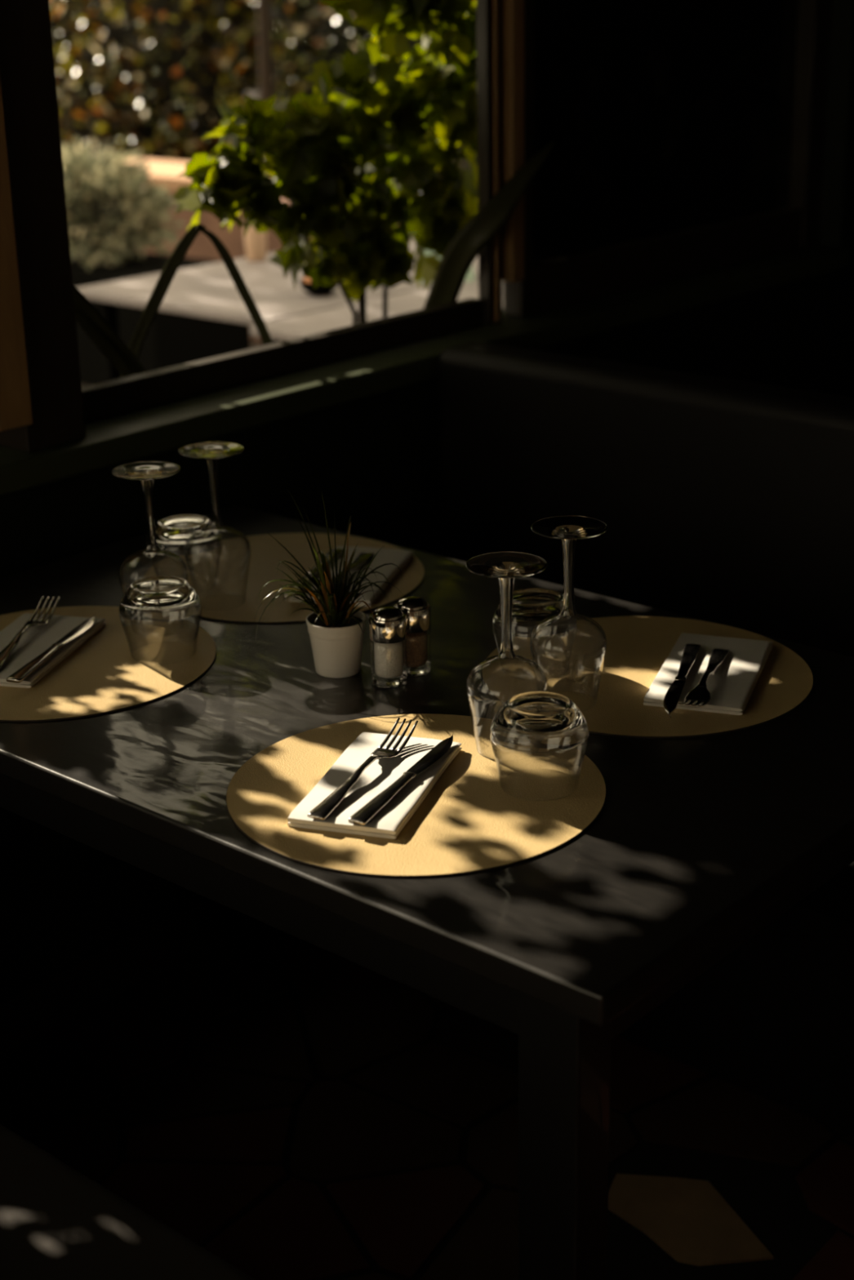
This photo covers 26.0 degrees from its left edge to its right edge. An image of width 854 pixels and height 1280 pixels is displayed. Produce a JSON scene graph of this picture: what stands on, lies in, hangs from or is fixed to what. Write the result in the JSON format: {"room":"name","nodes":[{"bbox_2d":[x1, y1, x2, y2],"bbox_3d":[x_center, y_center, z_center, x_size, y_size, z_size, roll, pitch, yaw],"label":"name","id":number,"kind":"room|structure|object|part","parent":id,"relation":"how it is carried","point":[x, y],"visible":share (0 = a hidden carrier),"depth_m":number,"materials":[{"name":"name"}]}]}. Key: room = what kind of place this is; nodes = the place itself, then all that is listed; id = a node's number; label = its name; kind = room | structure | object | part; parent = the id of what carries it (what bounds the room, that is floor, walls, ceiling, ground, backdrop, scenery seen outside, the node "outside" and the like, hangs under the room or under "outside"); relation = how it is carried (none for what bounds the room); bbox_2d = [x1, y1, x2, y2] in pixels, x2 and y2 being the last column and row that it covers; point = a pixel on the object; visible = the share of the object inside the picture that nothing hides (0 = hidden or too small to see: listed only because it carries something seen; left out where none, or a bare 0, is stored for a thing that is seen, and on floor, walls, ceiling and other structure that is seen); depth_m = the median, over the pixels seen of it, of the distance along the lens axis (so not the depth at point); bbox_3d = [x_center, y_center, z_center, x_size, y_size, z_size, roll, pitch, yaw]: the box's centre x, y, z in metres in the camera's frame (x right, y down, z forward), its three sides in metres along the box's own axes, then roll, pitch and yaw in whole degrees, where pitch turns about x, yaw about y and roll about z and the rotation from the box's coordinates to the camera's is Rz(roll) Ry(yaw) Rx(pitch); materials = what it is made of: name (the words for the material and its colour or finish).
{"room":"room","nodes":[
{"label":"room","id":0,"kind":"room"},
{"bbox_2d":[0,931,853,1279],"bbox_3d":[1.053,1.196,1.203,5.231,0.056,6.569,16,26,38],"label":"floor","id":1,"kind":"structure","parent":0,"point":[318,1114],"depth_m":2.55,"materials":[{"name":"black tile"}]},
{"bbox_2d":[0,1124,255,1279],"bbox_3d":[-0.638,0.558,1.716,1.220,0.846,0.520,16,26,38],"label":"bench","id":2,"kind":"object","parent":1,"relation":"on","point":[57,1223],"visible":1,"depth_m":1.68,"materials":[{"name":"black paint"}]},
{"bbox_2d":[0,505,853,1279],"bbox_3d":[-0.070,0.389,2.284,1.266,0.746,0.804,16,26,38],"label":"dining table","id":3,"kind":"object","parent":1,"relation":"on","point":[695,846],"visible":0.7,"depth_m":1.79,"materials":[{"name":"black paint"}]},
{"bbox_2d":[0,605,217,722],"bbox_3d":[-0.443,0.023,2.212,0.380,0.002,0.380,-17,26,-36],"label":"placemat","id":4,"kind":"object","parent":3,"relation":"on","point":[101,676],"visible":0.72,"depth_m":2.17,"materials":[{"name":"brown"}]},
{"bbox_2d":[0,613,106,688],"bbox_3d":[-0.482,0.010,2.231,0.110,0.011,0.217,4,21,13],"label":"napkin","id":5,"kind":"object","parent":4,"relation":"on","point":[36,640],"visible":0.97,"depth_m":2.24,"materials":[{"name":"white fabric"}]},
{"bbox_2d":[0,595,59,669],"bbox_3d":[-0.491,-0.009,2.235,0.028,0.019,0.215,2,21,8],"label":"fork","id":6,"kind":"object","parent":5,"relation":"on","point":[6,653],"visible":1,"depth_m":2.27,"materials":[{"name":"silver metal"}]},
{"bbox_3d":[-0.496,0.008,2.201,0.020,0.012,0.138,2,21,8],"label":"handle","id":7,"kind":"part","parent":6,"relation":"part of","materials":[{"name":"silver metal"}]},
{"bbox_2d":[6,613,95,683],"bbox_3d":[-0.441,0.007,2.208,0.020,0.007,0.225,5,21,15],"label":"knife","id":8,"kind":"object","parent":5,"relation":"on","point":[27,669],"visible":1,"depth_m":2.18,"materials":[{"name":"silver metal"}]},
{"bbox_3d":[-0.456,0.026,2.159,0.019,0.007,0.118,5,21,15],"label":"handle","id":9,"kind":"part","parent":8,"relation":"part of","materials":[{"name":"silver metal"}]},
{"bbox_3d":[-0.424,-0.013,2.260,0.016,0.002,0.108,5,21,15],"label":"blade","id":10,"kind":"part","parent":8,"relation":"part of","materials":[{"name":"silver metal"}]},
{"bbox_2d":[111,461,188,636],"bbox_3d":[-0.338,-0.111,2.270,0.085,0.204,0.085,8,22,22],"label":"wine glass","id":11,"kind":"object","parent":4,"relation":"on","point":[145,472],"visible":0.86,"depth_m":2.24,"materials":[{"name":"clear glass"}]},
{"bbox_3d":[-0.339,-0.157,2.252,0.030,0.094,0.030,5,21,15],"label":"stem","id":12,"kind":"part","parent":11,"relation":"part of","materials":[{"name":"clear glass"}]},
{"bbox_2d":[119,547,188,636],"bbox_3d":[-0.337,-0.064,2.287,0.085,0.104,0.085,5,21,15],"label":"bowl","id":13,"kind":"object","parent":11,"relation":"on","point":[147,548],"depth_m":2.28,"materials":[{"name":"clear glass"}]},
{"bbox_2d":[119,575,201,664],"bbox_3d":[-0.318,-0.025,2.206,0.098,0.088,0.098,5,21,15],"label":"tumbler","id":14,"kind":"object","parent":4,"relation":"on","point":[156,598],"visible":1,"depth_m":2.17,"materials":[{"name":"clear glass"}]},
{"bbox_2d":[119,609,201,664],"bbox_3d":[-0.317,-0.011,2.212,0.098,0.056,0.098,5,21,15],"label":"bowl","id":15,"kind":"object","parent":14,"relation":"on","point":[138,615],"depth_m":2.16,"materials":[{"name":"clear glass"}]},
{"bbox_3d":[-0.276,0.187,2.880,0.066,0.716,0.050,16,26,38],"label":"leg","id":16,"kind":"part","parent":3,"relation":"part of","materials":[{"name":"black paint"}]},
{"bbox_2d":[143,533,424,623],"bbox_3d":[-0.193,-0.088,2.497,0.380,0.002,0.380,3,21,10],"label":"placemat","id":17,"kind":"object","parent":3,"relation":"on","point":[266,553],"visible":0.67,"depth_m":2.50,"materials":[{"name":"brown"}]},
{"bbox_2d":[148,514,222,592],"bbox_3d":[-0.320,-0.115,2.448,0.098,0.088,0.098,-18,26,-38],"label":"tumbler","id":18,"kind":"object","parent":17,"relation":"on","point":[172,532],"visible":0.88,"depth_m":2.41,"materials":[{"name":"clear glass"}]},
{"bbox_2d":[148,544,222,592],"bbox_3d":[-0.320,-0.101,2.453,0.098,0.056,0.098,-18,26,-38],"label":"bowl","id":19,"kind":"object","parent":18,"relation":"on","point":[180,549],"depth_m":2.40,"materials":[{"name":"clear glass"}]},
{"bbox_2d":[178,440,250,610],"bbox_3d":[-0.269,-0.144,2.357,0.085,0.204,0.085,-17,25,-35],"label":"wine glass","id":20,"kind":"object","parent":17,"relation":"on","point":[211,451],"visible":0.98,"depth_m":2.33,"materials":[{"name":"clear glass"}]},
{"bbox_3d":[-0.270,-0.191,2.340,0.030,0.094,0.030,-18,26,-38],"label":"stem","id":21,"kind":"part","parent":20,"relation":"part of","materials":[{"name":"clear glass"}]},
{"bbox_2d":[184,524,250,610],"bbox_3d":[-0.268,-0.098,2.375,0.085,0.104,0.085,-18,26,-38],"label":"bowl","id":22,"kind":"object","parent":20,"relation":"on","point":[214,526],"depth_m":2.37,"materials":[{"name":"clear glass"}]},
{"bbox_2d":[288,545,413,606],"bbox_3d":[-0.099,-0.088,2.473,0.110,0.011,0.217,4,21,14],"label":"napkin","id":23,"kind":"object","parent":17,"relation":"on","point":[399,557],"visible":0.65,"depth_m":2.48,"materials":[{"name":"white fabric"}]},
{"bbox_2d":[283,548,342,601],"bbox_3d":[-0.154,-0.086,2.445,0.020,0.007,0.225,5,21,15],"label":"knife","id":24,"kind":"object","parent":23,"relation":"on","point":[340,551],"visible":0.48,"depth_m":2.45,"materials":[{"name":"silver metal"}]},
{"bbox_3d":[-0.172,-0.067,2.392,0.016,0.002,0.108,5,21,15],"label":"blade","id":25,"kind":"part","parent":24,"relation":"part of","materials":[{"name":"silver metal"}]},
{"bbox_3d":[-0.139,-0.105,2.493,0.019,0.007,0.118,5,21,15],"label":"handle","id":26,"kind":"part","parent":24,"relation":"part of","materials":[{"name":"metal"}]},
{"bbox_2d":[339,551,374,579],"bbox_3d":[-0.110,-0.089,2.432,0.028,0.019,0.215,5,21,15],"label":"fork","id":27,"kind":"object","parent":23,"relation":"on","point":[362,557],"visible":0.32,"depth_m":2.50,"materials":[{"name":"silver metal"}]},
{"bbox_2d":[253,487,401,678],"bbox_3d":[-0.109,-0.068,2.130,0.163,0.220,0.144,8,22,23],"label":"potted grass plant","id":28,"kind":"object","parent":3,"relation":"on","point":[336,630],"visible":1,"depth_m":2.13,"materials":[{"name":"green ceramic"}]},
{"bbox_3d":[-0.105,0.005,2.155,0.071,0.065,0.071,16,26,38],"label":"pot","id":29,"kind":"part","parent":28,"relation":"part of","materials":[{"name":"white ceramic"}]},
{"bbox_2d":[368,605,407,688],"bbox_3d":[-0.044,0.006,2.110,0.043,0.091,0.043,16,26,38],"label":"salt shaker","id":30,"kind":"object","parent":3,"relation":"on","point":[388,633],"visible":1,"depth_m":2.10,"materials":[{"name":"clear glass"}]},
{"bbox_2d":[369,638,407,688],"bbox_3d":[-0.044,0.023,2.117,0.042,0.055,0.042,16,26,38],"label":"glass jar","id":31,"kind":"object","parent":30,"relation":"on","point":[388,653],"depth_m":2.10,"materials":[{"name":"clear glass"}]},
{"bbox_2d":[371,671,406,687],"bbox_3d":[-0.043,0.044,2.125,0.041,0.007,0.041,16,26,38],"label":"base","id":32,"kind":"object","parent":30,"relation":"on","point":[384,679],"depth_m":2.11,"materials":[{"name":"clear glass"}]},
{"bbox_2d":[394,595,431,677],"bbox_3d":[-0.017,-0.006,2.142,0.043,0.091,0.043,16,26,38],"label":"pepper shaker","id":33,"kind":"object","parent":3,"relation":"on","point":[417,611],"visible":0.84,"depth_m":2.13,"materials":[{"name":"clear glass"}]},
{"bbox_2d":[403,661,431,675],"bbox_3d":[-0.016,0.032,2.156,0.041,0.007,0.041,16,26,38],"label":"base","id":34,"kind":"object","parent":33,"relation":"on","point":[414,668],"depth_m":2.14,"materials":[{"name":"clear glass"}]},
{"bbox_2d":[406,628,431,677],"bbox_3d":[-0.016,0.010,2.148,0.042,0.055,0.042,16,26,38],"label":"glass jar","id":35,"kind":"object","parent":33,"relation":"on","point":[418,664],"depth_m":2.14,"materials":[{"name":"clear glass"}]},
{"bbox_2d":[226,713,606,877],"bbox_3d":[-0.011,0.149,1.854,0.380,0.002,0.380,16,26,38],"label":"placemat","id":36,"kind":"object","parent":3,"relation":"on","point":[466,823],"visible":0.75,"depth_m":1.81,"materials":[{"name":"brown"}]},
{"bbox_2d":[287,732,462,839],"bbox_3d":[-0.049,0.142,1.853,0.111,0.011,0.217,5,21,17],"label":"napkin","id":37,"kind":"object","parent":36,"relation":"on","point":[383,772],"visible":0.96,"depth_m":1.83,"materials":[{"name":"white fabric"}]},
{"bbox_2d":[306,717,417,819],"bbox_3d":[-0.063,0.127,1.850,0.028,0.019,0.215,8,22,23],"label":"fork","id":38,"kind":"object","parent":37,"relation":"on","point":[331,802],"visible":1,"depth_m":1.84,"materials":[{"name":"silver metal"}]},
{"bbox_3d":[-0.078,0.142,1.818,0.020,0.012,0.138,8,22,23],"label":"handle","id":39,"kind":"part","parent":38,"relation":"part of","materials":[{"name":"silver metal"}]},
{"bbox_2d":[347,733,453,825],"bbox_3d":[-0.018,0.136,1.842,0.020,0.007,0.225,9,23,24],"label":"knife","id":40,"kind":"object","parent":37,"relation":"on","point":[367,812],"visible":1,"depth_m":1.81,"materials":[{"name":"silver metal"}]},
{"bbox_3d":[-0.041,0.153,1.797,0.019,0.007,0.118,9,23,24],"label":"handle","id":41,"kind":"part","parent":40,"relation":"part of","materials":[{"name":"silver metal"}]},
{"bbox_3d":[0.009,0.117,1.890,0.016,0.002,0.108,9,23,24],"label":"blade","id":42,"kind":"part","parent":40,"relation":"part of","materials":[{"name":"silver metal"}]},
{"bbox_2d":[465,551,547,760],"bbox_3d":[0.082,0.018,1.902,0.085,0.204,0.085,-5,21,-11],"label":"wine glass","id":43,"kind":"object","parent":36,"relation":"on","point":[506,566],"visible":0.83,"depth_m":1.88,"materials":[{"name":"clear glass"}]},
{"bbox_3d":[0.081,-0.028,1.885,0.030,0.094,0.030,16,26,38],"label":"stem","id":44,"kind":"part","parent":43,"relation":"part of","materials":[{"name":"clear glass"}]},
{"bbox_2d":[466,654,547,760],"bbox_3d":[0.083,0.065,1.920,0.085,0.104,0.085,16,26,38],"label":"bowl","id":45,"kind":"object","parent":43,"relation":"on","point":[504,656],"depth_m":1.91,"materials":[{"name":"clear glass"}]},
{"bbox_2d":[489,691,588,800],"bbox_3d":[0.112,0.104,1.838,0.098,0.088,0.098,16,26,38],"label":"tumbler","id":46,"kind":"object","parent":36,"relation":"on","point":[531,722],"visible":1,"depth_m":1.80,"materials":[{"name":"clear glass"}]},
{"bbox_2d":[489,735,588,800],"bbox_3d":[0.112,0.119,1.843,0.098,0.056,0.098,16,26,38],"label":"bowl","id":47,"kind":"object","parent":46,"relation":"on","point":[530,744],"depth_m":1.79,"materials":[{"name":"clear glass"}]},
{"bbox_3d":[0.125,0.616,1.707,0.066,0.716,0.050,16,26,38],"label":"leg","id":48,"kind":"part","parent":3,"relation":"part of","materials":[{"name":"black paint"}]},
{"bbox_2d":[481,616,813,738],"bbox_3d":[0.254,0.037,2.139,0.380,0.002,0.380,-1,20,1],"label":"placemat","id":49,"kind":"object","parent":3,"relation":"on","point":[637,647],"visible":0.75,"depth_m":2.13,"materials":[{"name":"brown"}]},
{"bbox_2d":[492,587,577,679],"bbox_3d":[0.124,-0.008,2.138,0.098,0.088,0.098,-7,21,-15],"label":"tumbler","id":50,"kind":"object","parent":49,"relation":"on","point":[531,606],"visible":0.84,"depth_m":2.10,"materials":[{"name":"clear glass"}]},
{"bbox_2d":[492,624,577,679],"bbox_3d":[0.125,0.007,2.143,0.098,0.056,0.098,-7,21,-15],"label":"bowl","id":51,"kind":"object","parent":50,"relation":"on","point":[519,630],"depth_m":2.09,"materials":[{"name":"clear glass"}]},
{"bbox_2d":[529,515,608,705],"bbox_3d":[0.155,-0.026,2.019,0.085,0.204,0.085,7,22,20],"label":"wine glass","id":52,"kind":"object","parent":49,"relation":"on","point":[569,529],"visible":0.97,"depth_m":1.99,"materials":[{"name":"clear glass"}]},
{"bbox_2d":[529,613,606,705],"bbox_3d":[0.156,0.020,2.036,0.085,0.104,0.085,-7,21,-15],"label":"bowl","id":53,"kind":"object","parent":52,"relation":"on","point":[562,614],"depth_m":2.03,"materials":[{"name":"clear glass"}]},
{"bbox_3d":[0.154,-0.073,2.002,0.030,0.094,0.030,-7,21,-15],"label":"stem","id":54,"kind":"part","parent":52,"relation":"part of","materials":[{"name":"clear glass"}]},
{"bbox_2d":[643,632,773,715],"bbox_3d":[0.325,0.036,2.119,0.110,0.011,0.217,6,22,18],"label":"napkin","id":55,"kind":"object","parent":49,"relation":"on","point":[731,686],"visible":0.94,"depth_m":2.10,"materials":[{"name":"white fabric"}]},
{"bbox_2d":[662,643,701,718],"bbox_3d":[0.284,0.044,2.072,0.020,0.007,0.225,4,21,14],"label":"knife","id":56,"kind":"object","parent":55,"relation":"on","point":[671,699],"visible":1,"depth_m":2.07,"materials":[{"name":"silver metal"}]},
{"bbox_3d":[0.268,0.064,2.019,0.016,0.002,0.108,4,21,14],"label":"blade","id":57,"kind":"part","parent":56,"relation":"part of","materials":[{"name":"silver metal"}]},
{"bbox_3d":[0.298,0.026,2.120,0.019,0.007,0.118,4,21,14],"label":"handle","id":58,"kind":"part","parent":56,"relation":"part of","materials":[{"name":"silver metal"}]},
{"bbox_2d":[678,648,728,706],"bbox_3d":[0.311,0.041,2.062,0.028,0.019,0.215,5,21,17],"label":"fork","id":59,"kind":"object","parent":55,"relation":"on","point":[700,694],"visible":1,"depth_m":2.04,"materials":[{"name":"silver metal"}]},
{"bbox_3d":[0.323,0.031,2.097,0.020,0.012,0.138,5,21,17],"label":"handle","id":60,"kind":"part","parent":59,"relation":"part of","materials":[{"name":"silver metal"}]},
{"bbox_2d":[438,341,853,1135],"bbox_3d":[0.826,0.227,2.444,2.400,0.906,0.520,16,26,38],"label":"bench","id":61,"kind":"object","parent":1,"relation":"on","point":[730,502],"visible":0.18,"depth_m":2.83,"materials":[{"name":"black leather"}]},
{"bbox_3d":[0.955,-0.041,2.510,2.400,0.455,0.110,16,26,38],"label":"backrest","id":62,"kind":"part","parent":61,"relation":"part of","materials":[{"name":"black leather"}]},
{"bbox_3d":[0.797,0.297,2.434,2.400,0.110,0.430,16,26,38],"label":"seat","id":63,"kind":"part","parent":61,"relation":"part of","materials":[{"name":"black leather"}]},
{"bbox_2d":[0,0,853,998],"bbox_3d":[-0.873,-0.557,2.220,0.165,2.600,5.900,16,26,38],"label":"wall","id":64,"kind":"structure","parent":0,"point":[375,459],"depth_m":3.06,"materials":[{"name":"black paint"}]},
{"bbox_2d":[0,77,32,431],"bbox_3d":[-0.995,-0.453,2.074,0.165,0.728,1.178,16,26,38],"label":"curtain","id":65,"kind":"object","parent":64,"relation":"in","point":[15,406],"depth_m":2.48,"materials":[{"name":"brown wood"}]},
{"bbox_2d":[0,896,235,1055],"bbox_3d":[-0.778,0.639,2.600,0.015,0.090,5.900,16,26,38],"label":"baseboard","id":66,"kind":"structure","parent":64,"relation":"attached to","point":[31,1011],"depth_m":2.89,"materials":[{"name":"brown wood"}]},
{"bbox_2d":[0,0,502,452],"bbox_3d":[-0.241,-0.778,2.907,0.150,0.728,1.160,16,26,38],"label":"window","id":67,"kind":"structure","parent":64,"relation":"in","point":[61,407],"depth_m":2.60,"materials":[{"name":"brown wood"}]},
{"bbox_3d":[-0.586,-0.633,2.534,0.150,0.728,0.104,16,26,38],"label":"frame","id":68,"kind":"part","parent":67,"relation":"part of","materials":[{"name":"brown wood"}]},
{"bbox_3d":[-0.231,-0.467,3.045,0.030,0.048,0.990,16,26,38],"label":"sill rail","id":69,"kind":"part","parent":67,"relation":"part of","materials":[{"name":"brown wood"}]},
{"bbox_3d":[0.099,-0.930,3.297,0.020,0.728,0.009,16,26,38],"label":"frame","id":70,"kind":"part","parent":67,"relation":"part of","materials":[{"name":"brown wood"}]},
{"bbox_3d":[0.102,-0.925,3.282,0.025,0.728,0.011,16,26,38],"label":"frame","id":71,"kind":"part","parent":67,"relation":"part of","materials":[{"name":"brown wood"}]},
{"bbox_3d":[0.115,-0.930,3.296,0.027,0.728,0.010,16,26,38],"label":"frame","id":72,"kind":"part","parent":67,"relation":"part of","materials":[{"name":"brown wood"}]},
{"bbox_3d":[0.118,-0.938,3.316,0.023,0.728,0.026,16,26,38],"label":"frame","id":73,"kind":"part","parent":67,"relation":"part of","materials":[{"name":"brown wood"}]},
{"bbox_2d":[0,244,850,496],"bbox_3d":[-0.240,-0.409,3.018,0.185,0.042,3.470,16,26,38],"label":"trim","id":74,"kind":"structure","parent":64,"relation":"attached to","point":[112,441],"depth_m":3.05,"materials":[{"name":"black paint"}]},
{"bbox_2d":[501,0,831,317],"bbox_3d":[0.488,-1.100,3.731,0.092,0.728,1.132,16,26,38],"label":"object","id":75,"kind":"structure","parent":64,"relation":"in","point":[688,135],"depth_m":3.72,"materials":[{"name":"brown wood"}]},
{"bbox_3d":[0.166,-0.955,3.359,0.045,0.728,0.036,16,26,38],"label":"frame","id":76,"kind":"part","parent":75,"relation":"part of","materials":[{"name":"brown wood"}]},
{"bbox_3d":[0.495,-0.801,3.842,0.075,0.090,0.990,16,26,38],"label":"sill rail","id":77,"kind":"part","parent":75,"relation":"part of","materials":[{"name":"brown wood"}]},
{"bbox_3d":[0.488,-1.142,3.716,0.004,0.638,0.990,16,26,38],"label":"glass pane","id":78,"kind":"part","parent":75,"relation":"part of","materials":[{"name":"glass"}]},
{"bbox_3d":[0.833,-1.246,4.106,0.090,0.728,0.070,16,26,38],"label":"frame","id":79,"kind":"part","parent":75,"relation":"part of","materials":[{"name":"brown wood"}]},
{"label":"outside","id":80,"kind":"structure","parent":0,"visible":0},
{"bbox_2d":[81,86,262,386],"bbox_3d":[-6.846,-3.438,14.048,24.700,0.050,22.000,16,26,38],"label":"ground","id":81,"kind":"structure","parent":80,"point":[254,343],"depth_m":7.87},
{"bbox_2d":[71,249,251,385],"bbox_3d":[-1.149,-1.242,7.164,0.840,0.440,0.480,16,26,38],"label":"planter box","id":82,"kind":"object","parent":81,"relation":"on","point":[171,340],"visible":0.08,"depth_m":6.90,"materials":[{"name":"black metal"}]},
{"bbox_2d":[61,136,186,271],"bbox_3d":[-1.291,-1.672,7.140,0.852,0.518,0.676,13,25,33],"label":"shrub","id":83,"kind":"object","parent":82,"relation":"in","point":[111,210],"visible":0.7,"depth_m":6.98,"materials":[{"name":"green plant"}]},
{"bbox_2d":[48,0,355,188],"bbox_3d":[-1.666,-3.373,10.543,3.284,4.324,2.428,13,25,33],"label":"bush","id":84,"kind":"object","parent":81,"relation":"on","point":[149,76],"visible":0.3,"depth_m":9.98,"materials":[{"name":"green plant"}]},
{"bbox_2d":[92,154,399,341],"bbox_3d":[-0.463,-1.585,7.734,5.050,0.660,0.450,16,26,38],"label":"wall","id":85,"kind":"structure","parent":81,"relation":"on","point":[163,173],"depth_m":7.88,"materials":[{"name":"concrete"}]},
{"bbox_2d":[257,0,275,161],"bbox_3d":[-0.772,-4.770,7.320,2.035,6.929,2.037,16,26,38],"label":"post","id":86,"kind":"object","parent":81,"relation":"on","point":[266,69],"visible":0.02,"depth_m":8.12,"materials":[{"name":"brown wood"}]},
{"bbox_2d":[76,238,478,382],"bbox_3d":[-0.243,-0.630,5.030,0.725,0.750,1.170,16,26,38],"label":"garden table","id":87,"kind":"object","parent":81,"relation":"on","point":[209,291],"visible":0.14,"depth_m":4.63,"materials":[{"name":"grey stone"}]},
{"bbox_3d":[-0.815,-0.538,4.850,0.040,0.725,0.040,16,26,38],"label":"leg","id":88,"kind":"part","parent":87,"relation":"part of","materials":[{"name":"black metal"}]},
{"bbox_2d":[244,225,266,261],"bbox_3d":[-0.470,-1.127,5.053,0.060,0.177,0.060,16,26,38],"label":"bottle vase","id":89,"kind":"object","parent":87,"relation":"on","point":[255,243],"visible":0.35,"depth_m":5.05,"materials":[{"name":"beige ceramic"}]},
{"bbox_2d":[299,277,338,296],"bbox_3d":[-0.264,-0.869,4.545,0.100,0.038,0.100,16,26,38],"label":"bowl","id":90,"kind":"object","parent":87,"relation":"on","point":[321,290],"visible":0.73,"depth_m":4.51,"materials":[{"name":"white ceramic"}]},
{"bbox_2d":[303,276,311,282],"bbox_3d":[-0.278,-0.881,4.547,0.050,0.048,0.050,16,26,38],"label":"orange","id":91,"kind":"object","parent":90,"relation":"in","point":[306,279],"visible":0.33,"depth_m":4.53,"materials":[{"name":"brown food"}]},
{"bbox_2d":[240,0,373,93],"bbox_3d":[-0.816,-7.695,14.789,3.533,7.322,4.998,-10,22,-23],"label":"evergreen","id":92,"kind":"object","parent":81,"relation":"on","point":[313,22],"visible":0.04,"depth_m":15.52,"materials":[{"name":"green plant"}]},
{"bbox_2d":[73,141,555,377],"bbox_3d":[-0.275,-0.218,3.267,0.368,1.212,1.172,16,26,38],"label":"chair","id":93,"kind":"object","parent":81,"relation":"on","point":[452,270],"visible":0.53,"depth_m":3.09,"materials":[{"name":"black metal"}]},
{"bbox_2d":[173,0,477,324],"bbox_3d":[0.110,-0.665,3.873,0.321,1.612,1.732,16,26,38],"label":"leafy shrub","id":94,"kind":"object","parent":81,"relation":"on","point":[408,122],"visible":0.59,"depth_m":3.40,"materials":[{"name":"green plant"}]},
{"bbox_3d":[-0.152,-0.475,3.535,0.038,1.501,0.633,16,26,38],"label":"stem","id":95,"kind":"part","parent":94,"relation":"part of","materials":[{"name":"green plant"}]},
{"bbox_2d":[229,0,477,202],"bbox_3d":[0.366,-3.018,9.432,2.974,4.822,2.690,1,21,4],"label":"bush","id":96,"kind":"object","parent":81,"relation":"on","point":[338,24],"visible":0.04,"depth_m":9.43,"materials":[{"name":"green plant"}]},
{"bbox_2d":[249,276,502,342],"bbox_3d":[0.206,-0.481,4.609,0.510,0.750,1.260,16,26,38],"label":"garden table","id":97,"kind":"object","parent":81,"relation":"on","point":[292,327],"visible":0.14,"depth_m":4.29,"materials":[{"name":"grey stone"}]}
]}

